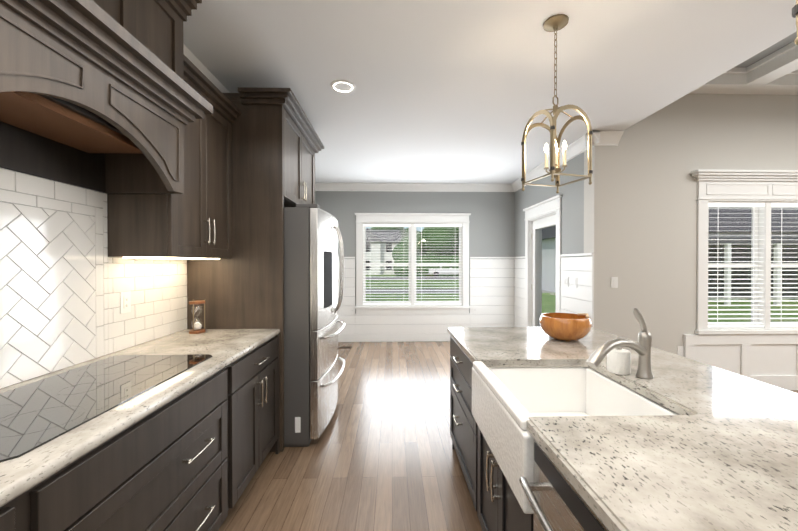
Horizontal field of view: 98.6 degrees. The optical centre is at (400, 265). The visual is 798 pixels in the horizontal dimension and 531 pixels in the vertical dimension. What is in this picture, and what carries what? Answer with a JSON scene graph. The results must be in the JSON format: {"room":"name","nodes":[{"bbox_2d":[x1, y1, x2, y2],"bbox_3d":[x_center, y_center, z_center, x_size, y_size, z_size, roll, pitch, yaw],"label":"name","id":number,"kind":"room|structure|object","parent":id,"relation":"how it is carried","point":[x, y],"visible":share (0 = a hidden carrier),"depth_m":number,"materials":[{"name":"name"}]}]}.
{"room":"kitchen","nodes":[
{"label":"kitchen","id":0,"kind":"room"},
{"bbox_2d":[0,167,122,385],"bbox_3d":[-1.623,-0.015,1.520,0.200,2.760,8.920,0,0,-1],"label":"wall","id":1,"kind":"structure","parent":0,"point":[73,185],"depth_m":1.58,"materials":[{"name":"grey paint"}]},
{"bbox_2d":[0,168,186,388],"bbox_3d":[-1.503,0.051,0.857,0.008,0.836,3.228,0,0,-1],"label":"tile backsplash","id":2,"kind":"structure","parent":1,"relation":"attached to","point":[65,280],"depth_m":1.55,"materials":[{"name":"white tile"}]},
{"bbox_2d":[120,291,130,313],"bbox_3d":[-1.518,0.203,1.894,0.010,0.117,0.072,0,0,-1],"label":"outlet","id":3,"kind":"object","parent":2,"relation":"attached to","point":[125,302],"visible":1,"depth_m":1.87,"materials":[{"name":"white plastic"}]},
{"bbox_2d":[0,0,212,193],"bbox_3d":[-1.265,-0.880,1.253,0.497,1.021,1.258,0,0,-1],"label":"range hood","id":4,"kind":"object","parent":1,"relation":"attached to","point":[103,96],"visible":1,"depth_m":1.37,"materials":[{"name":"brown wood"}]},
{"bbox_2d":[107,55,240,257],"bbox_3d":[-1.339,-0.579,2.128,0.392,1.060,0.688,0,0,-1],"label":"upper cabinet","id":5,"kind":"object","parent":1,"relation":"attached to","point":[194,220],"visible":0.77,"depth_m":2.00,"materials":[{"name":"brown wood"}]},
{"bbox_2d":[123,257,219,259],"bbox_3d":[-1.381,-0.044,2.130,0.207,0.008,0.608,0,0,-1],"label":"under-cabinet light","id":6,"kind":"object","parent":5,"relation":"attached to","point":[173,258],"visible":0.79,"depth_m":1.92,"materials":[{"name":"white plastic"}]},
{"bbox_2d":[183,44,229,92],"bbox_3d":[-1.412,-1.208,0.437,0.169,0.359,6.340,0,0,-1],"label":"soffit","id":7,"kind":"structure","parent":1,"relation":"attached to","point":[198,64],"depth_m":2.39,"materials":[{"name":"white paint"}]},
{"bbox_2d":[315,191,514,333],"bbox_3d":[0.192,-0.044,6.124,4.050,2.760,0.200,0,0,-1],"label":"wall","id":8,"kind":"structure","parent":0,"point":[492,225],"depth_m":6.03,"materials":[{"name":"grey paint"}]},
{"bbox_2d":[338,333,450,341],"bbox_3d":[0.195,1.266,6.023,3.649,0.139,0.018,0,0,-1],"label":"baseboard","id":9,"kind":"structure","parent":8,"relation":"attached to","point":[426,337],"depth_m":6.00,"materials":[{"name":"white paint"}]},
{"bbox_2d":[355,213,470,313],"bbox_3d":[0.213,-0.036,6.101,2.030,1.755,0.252,0,0,-1],"label":"window","id":10,"kind":"structure","parent":8,"relation":"in","point":[423,218],"depth_m":6.02,"materials":[{"name":"white paint"}]},
{"bbox_2d":[363,224,461,304],"bbox_3d":[0.214,-0.021,6.060,1.738,1.420,0.056,0,0,-1],"label":"window blinds","id":11,"kind":"object","parent":10,"relation":"attached to","point":[416,225],"visible":1,"depth_m":6.05,"materials":[{"name":"white plastic"}]},
{"bbox_2d":[315,183,515,191],"bbox_3d":[0.196,-1.359,5.966,3.649,0.125,0.100,0,0,-1],"label":"crown molding","id":12,"kind":"structure","parent":8,"relation":"attached to","point":[399,187],"depth_m":5.96,"materials":[{"name":"white paint"}]},
{"bbox_2d":[338,253,593,333],"bbox_3d":[0.223,0.529,4.828,3.649,1.346,2.400,0,0,-1],"label":"wall","id":13,"kind":"structure","parent":8,"relation":"attached to","point":[498,299],"depth_m":6.01,"materials":[{"name":"white paint"}]},
{"bbox_2d":[350,307,476,314],"bbox_3d":[0.230,0.797,6.011,2.232,0.117,0.010,0,0,-1],"label":"outlets","id":14,"kind":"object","parent":13,"relation":"attached to","point":[352,310],"depth_m":6.01,"materials":[{"name":"white plastic"}]},
{"bbox_2d":[562,276,568,286],"bbox_3d":[2.043,0.198,4.259,0.010,0.117,0.164,0,0,-1],"label":"light switch","id":15,"kind":"object","parent":13,"relation":"attached to","point":[565,281],"depth_m":4.24,"materials":[{"name":"white plastic"}]},
{"bbox_2d":[573,277,576,287],"bbox_3d":[2.049,0.199,4.025,0.010,0.117,0.072,0,0,-1],"label":"light switch","id":16,"kind":"object","parent":13,"relation":"attached to","point":[574,278],"depth_m":4.02,"materials":[{"name":"white plastic"}]},
{"bbox_2d":[183,0,796,183],"bbox_3d":[0.324,-1.766,1.655,4.100,0.740,9.120,0,0,-1],"label":"ceiling","id":17,"kind":"structure","parent":0,"point":[453,91],"depth_m":2.39,"materials":[{"name":"white paint"}]},
{"bbox_2d":[330,80,355,92],"bbox_3d":[-0.451,-1.402,2.689,0.196,0.012,0.196,0,0,-1],"label":"recessed light","id":18,"kind":"object","parent":17,"relation":"in","point":[341,81],"visible":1,"depth_m":2.68,"materials":[{"name":"white paint"}]},
{"bbox_2d":[521,14,592,193],"bbox_3d":[0.892,-0.922,1.974,0.274,0.950,0.274,0,0,-16],"label":"pendant light","id":19,"kind":"object","parent":17,"relation":"hanging from","point":[554,23],"visible":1,"depth_m":1.96,"materials":[{"name":"gold metal"}]},
{"bbox_2d":[792,0,797,44],"bbox_3d":[0.911,-0.913,0.544,0.275,0.950,0.275,0,0,4],"label":"pendant light","id":20,"kind":"object","parent":17,"relation":"hanging from","point":[795,11],"visible":1,"depth_m":0.68,"materials":[{"name":"gold metal"}]},
{"bbox_2d":[218,341,797,530],"bbox_3d":[3.013,1.424,1.740,9.480,0.120,9.120,0,0,-1],"label":"floor","id":21,"kind":"structure","parent":0,"point":[379,454],"depth_m":2.34,"materials":[{"name":"brown wood"}]},
{"bbox_2d":[0,483,39,530],"bbox_3d":[-1.155,0.943,0.122,0.662,0.860,1.290,0,0,-1],"label":"base cabinet","id":22,"kind":"object","parent":21,"relation":"on","point":[22,513],"depth_m":0.78,"materials":[{"name":"brown wood"}]},
{"bbox_2d":[0,329,279,506],"bbox_3d":[-1.151,0.493,0.078,0.669,0.039,4.808,0,0,-1],"label":"countertop","id":23,"kind":"structure","parent":22,"relation":"on","point":[224,348],"depth_m":1.21,"materials":[{"name":"beige stone"}]},
{"bbox_2d":[0,354,211,462],"bbox_3d":[-1.192,0.463,1.280,0.500,0.006,0.955,0,0,-1],"label":"induction cooktop","id":24,"kind":"object","parent":23,"relation":"in","point":[35,415],"visible":1,"depth_m":1.21,"materials":[{"name":"black glass"}]},
{"bbox_2d":[189,300,204,333],"bbox_3d":[-1.393,0.347,2.347,0.110,0.223,0.096,0,0,-1],"label":"decor","id":25,"kind":"object","parent":23,"relation":"on","point":[197,327],"visible":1,"depth_m":2.33,"materials":[{"name":"brown wood"}]},
{"bbox_2d":[40,362,235,530],"bbox_3d":[-1.182,0.936,1.247,0.662,0.860,0.960,0,0,-1],"label":"base cabinet","id":26,"kind":"object","parent":21,"relation":"on","point":[192,459],"depth_m":1.23,"materials":[{"name":"brown wood"}]},
{"bbox_2d":[187,87,323,451],"bbox_3d":[-1.172,0.052,3.006,0.767,2.604,1.210,0,0,-1],"label":"tall cabinet","id":27,"kind":"object","parent":21,"relation":"on","point":[277,144],"visible":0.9,"depth_m":2.48,"materials":[{"name":"brown wood"}]},
{"bbox_2d":[235,334,278,501],"bbox_3d":[-1.203,0.931,2.105,0.662,0.860,0.758,0,0,-1],"label":"base cabinet","id":28,"kind":"object","parent":21,"relation":"on","point":[257,372],"depth_m":2.06,"materials":[{"name":"brown wood"}]},
{"bbox_2d":[284,204,344,446],"bbox_3d":[-0.972,0.447,3.013,0.932,1.814,0.961,0,0,-1],"label":"refrigerator","id":29,"kind":"object","parent":21,"relation":"on","point":[312,238],"visible":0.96,"depth_m":2.54,"materials":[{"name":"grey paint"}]},
{"bbox_2d":[450,335,607,530],"bbox_3d":[0.771,0.938,0.986,0.875,0.860,3.128,0,0,-1],"label":"kitchen island","id":30,"kind":"object","parent":21,"relation":"on","point":[514,484],"depth_m":1.28,"materials":[{"name":"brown wood"}]},
{"bbox_2d":[519,439,608,530],"bbox_3d":[0.383,0.886,0.728,0.086,0.737,0.600,0,0,-1],"label":"dishwasher","id":31,"kind":"object","parent":30,"relation":"in","point":[554,504],"depth_m":0.89,"materials":[{"name":"silver metal"}]},
{"bbox_2d":[448,327,797,530],"bbox_3d":[0.927,0.491,0.981,1.078,0.034,3.176,0,0,-1],"label":"island countertop","id":32,"kind":"structure","parent":30,"relation":"on","point":[737,471],"depth_m":0.87,"materials":[{"name":"beige stone"}]},
{"bbox_2d":[539,313,591,340],"bbox_3d":[1.028,0.379,2.146,0.300,0.162,0.300,0,0,-1],"label":"decor","id":33,"kind":"object","parent":32,"relation":"on","point":[567,326],"visible":1,"depth_m":2.04,"materials":[{"name":"brown wood"}]},
{"bbox_2d":[468,359,711,430],"bbox_3d":[0.660,0.612,1.383,0.594,0.278,0.690,0,0,-1],"label":"sink","id":34,"kind":"object","parent":32,"relation":"in","point":[532,390],"depth_m":1.61,"materials":[{"name":"white ceramic"}]},
{"bbox_2d":[607,339,630,374],"bbox_3d":[0.952,0.392,1.496,0.088,0.144,0.088,0,0,-1],"label":"soap dispenser","id":35,"kind":"object","parent":32,"relation":"on","point":[619,360],"visible":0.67,"depth_m":1.46,"materials":[{"name":"white ceramic"}]},
{"bbox_2d":[586,308,653,378],"bbox_3d":[0.882,0.321,1.370,0.358,0.289,0.062,0,0,-24],"label":"faucet","id":36,"kind":"object","parent":32,"relation":"on","point":[642,348],"visible":1,"depth_m":1.40,"materials":[{"name":"silver metal"}]},
{"bbox_2d":[515,152,583,313],"bbox_3d":[2.145,-0.037,4.976,0.200,2.760,2.190,0,0,-1],"label":"wall","id":37,"kind":"structure","parent":0,"point":[572,219],"depth_m":4.29,"materials":[{"name":"grey paint"}]},
{"bbox_2d":[523,195,561,326],"bbox_3d":[2.123,0.218,4.972,0.249,2.249,1.200,0,0,-1],"label":"door frame","id":38,"kind":"structure","parent":37,"relation":"attached to","point":[545,210],"depth_m":5.31,"materials":[{"name":"white paint"}]},
{"bbox_2d":[511,130,602,190],"bbox_3d":[2.006,-1.352,4.754,0.111,0.125,2.370,0,0,-1],"label":"crown molding","id":39,"kind":"structure","parent":37,"relation":"attached to","point":[577,147],"depth_m":4.07,"materials":[{"name":"white paint"}]},
{"bbox_2d":[584,94,797,353],"bbox_3d":[4.888,-0.330,3.845,5.630,3.360,0.200,0,0,-1],"label":"wall","id":40,"kind":"structure","parent":0,"point":[640,218],"depth_m":3.69,"materials":[{"name":"grey paint"}]},
{"bbox_2d":[611,277,617,287],"bbox_3d":[2.296,0.181,3.680,0.072,0.117,0.010,0,0,-1],"label":"light switch","id":41,"kind":"object","parent":40,"relation":"attached to","point":[614,284],"depth_m":3.68,"materials":[{"name":"white plastic"}]},
{"bbox_2d":[677,346,683,356],"bbox_3d":[3.026,0.931,3.702,0.072,0.117,0.010,0,0,-1],"label":"outlet","id":42,"kind":"object","parent":40,"relation":"attached to","point":[680,349],"depth_m":3.70,"materials":[{"name":"white plastic"}]},
{"bbox_2d":[683,334,797,389],"bbox_3d":[4.351,1.046,3.725,2.590,0.609,0.030,0,0,-1],"label":"wainscoting","id":43,"kind":"structure","parent":40,"relation":"attached to","point":[771,359],"depth_m":3.71,"materials":[{"name":"white paint"}]},
{"bbox_2d":[690,169,797,333],"bbox_3d":[4.350,-0.092,3.781,2.470,1.835,0.309,0,0,-1],"label":"window","id":44,"kind":"structure","parent":40,"relation":"in","point":[767,187],"depth_m":3.70,"materials":[{"name":"white paint"}]},
{"bbox_2d":[708,235,763,327],"bbox_3d":[3.644,0.173,3.753,0.618,0.999,0.056,0,0,-1],"label":"window blinds","id":45,"kind":"object","parent":44,"relation":"attached to","point":[709,326],"depth_m":3.74,"materials":[{"name":"white plastic"}]},
{"bbox_2d":[709,202,764,207],"bbox_3d":[3.649,-0.656,3.748,0.611,0.054,0.056,0,0,-1],"label":"window blinds","id":46,"kind":"object","parent":44,"relation":"attached to","point":[717,204],"depth_m":3.72,"materials":[{"name":"white plastic"}]},
{"bbox_2d":[770,224,797,326],"bbox_3d":[4.182,0.110,3.765,0.303,1.113,0.056,0,0,-1],"label":"window blinds","id":47,"kind":"object","parent":44,"relation":"attached to","point":[776,325],"depth_m":3.75,"materials":[{"name":"white plastic"}]},
{"bbox_2d":[771,203,797,206],"bbox_3d":[4.178,-0.659,3.760,0.291,0.034,0.056,0,0,-1],"label":"window blinds","id":48,"kind":"object","parent":44,"relation":"attached to","point":[772,204],"depth_m":3.73,"materials":[{"name":"white plastic"}]},
{"bbox_2d":[735,31,796,66],"bbox_3d":[5.091,-2.059,0.573,5.380,0.140,6.730,0,0,-1],"label":"ceiling","id":49,"kind":"structure","parent":0,"point":[789,39],"depth_m":3.20,"materials":[{"name":"grey paint"}]},
{"bbox_2d":[688,41,797,94],"bbox_3d":[4.992,-1.909,0.571,5.180,0.159,6.329,0,0,-1],"label":"ceiling beams","id":50,"kind":"structure","parent":49,"relation":"attached to","point":[775,73],"depth_m":3.50,"materials":[{"name":"white paint"}]},
{"label":"outside","id":51,"kind":"structure","parent":0,"visible":0},
{"bbox_2d":[366,275,797,321],"bbox_3d":[18.412,1.534,70.371,280.000,0.300,260.000,0,0,-1],"label":"grass","id":52,"kind":"structure","parent":51,"point":[548,305],"depth_m":16.84,"materials":[{"name":"green plant"}]},
{"bbox_2d":[366,228,400,274],"bbox_3d":[-5.351,-2.452,60.173,10.800,7.800,12.000,0,0,-1],"label":"house","id":53,"kind":"structure","parent":52,"relation":"on","point":[389,237],"depth_m":55.81,"materials":[{"name":"white"}]},
{"bbox_2d":[369,227,403,234],"bbox_3d":[-3.353,-4.702,75.717,8.357,12.106,7.419,0,0,-1],"label":"tree","id":54,"kind":"object","parent":52,"relation":"on","point":[392,228],"depth_m":73.04,"materials":[{"name":"green plant"}]},
{"bbox_2d":[392,232,425,258],"bbox_3d":[1.535,-1.717,49.836,5.537,6.459,5.340,0,0,-1],"label":"tree","id":55,"kind":"object","parent":52,"relation":"on","point":[401,248],"depth_m":48.19,"materials":[{"name":"green plant"}]},
{"bbox_2d":[401,228,419,238],"bbox_3d":[3.895,-3.671,77.974,8.204,10.014,6.954,0,0,-1],"label":"tree","id":56,"kind":"object","parent":52,"relation":"on","point":[406,232],"depth_m":77.50,"materials":[{"name":"green plant"}]},
{"bbox_2d":[393,254,458,276],"bbox_3d":[6.055,0.227,47.559,14.200,3.600,2.853,0,0,-1],"label":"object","id":57,"kind":"object","parent":52,"relation":"on","point":[433,256],"depth_m":46.44,"materials":[{"name":"green plant"}]},
{"bbox_2d":[422,227,458,255],"bbox_3d":[5.972,-2.584,48.650,5.946,8.208,5.382,0,0,-1],"label":"tree","id":58,"kind":"object","parent":52,"relation":"on","point":[443,245],"depth_m":46.56,"materials":[{"name":"green plant"}]},
{"bbox_2d":[429,266,458,276],"bbox_3d":[6.467,0.605,47.072,5.400,1.850,1.840,0,0,-1],"label":"truck","id":59,"kind":"object","parent":52,"relation":"on","point":[436,274],"depth_m":46.16,"materials":[{"name":"white metal"}]},
{"bbox_2d":[451,238,458,255],"bbox_3d":[9.896,-2.977,51.981,6.092,8.952,6.670,0,0,-1],"label":"tree","id":60,"kind":"object","parent":52,"relation":"on","point":[456,248],"depth_m":49.47,"materials":[{"name":"green plant"}]},
{"bbox_2d":[366,277,554,292],"bbox_3d":[19.287,1.603,33.881,280.000,0.020,25.000,0,0,-1],"label":"street","id":61,"kind":"structure","parent":52,"relation":"on","point":[543,291],"depth_m":23.67,"materials":[{"name":"grey asphalt"}]},
{"bbox_2d":[542,208,797,304],"bbox_3d":[18.587,-1.509,21.341,18.800,6.400,12.800,0,0,-1],"label":"neighbor house","id":62,"kind":"structure","parent":52,"relation":"on","point":[550,241],"depth_m":17.30,"materials":[{"name":"white"}]}
]}

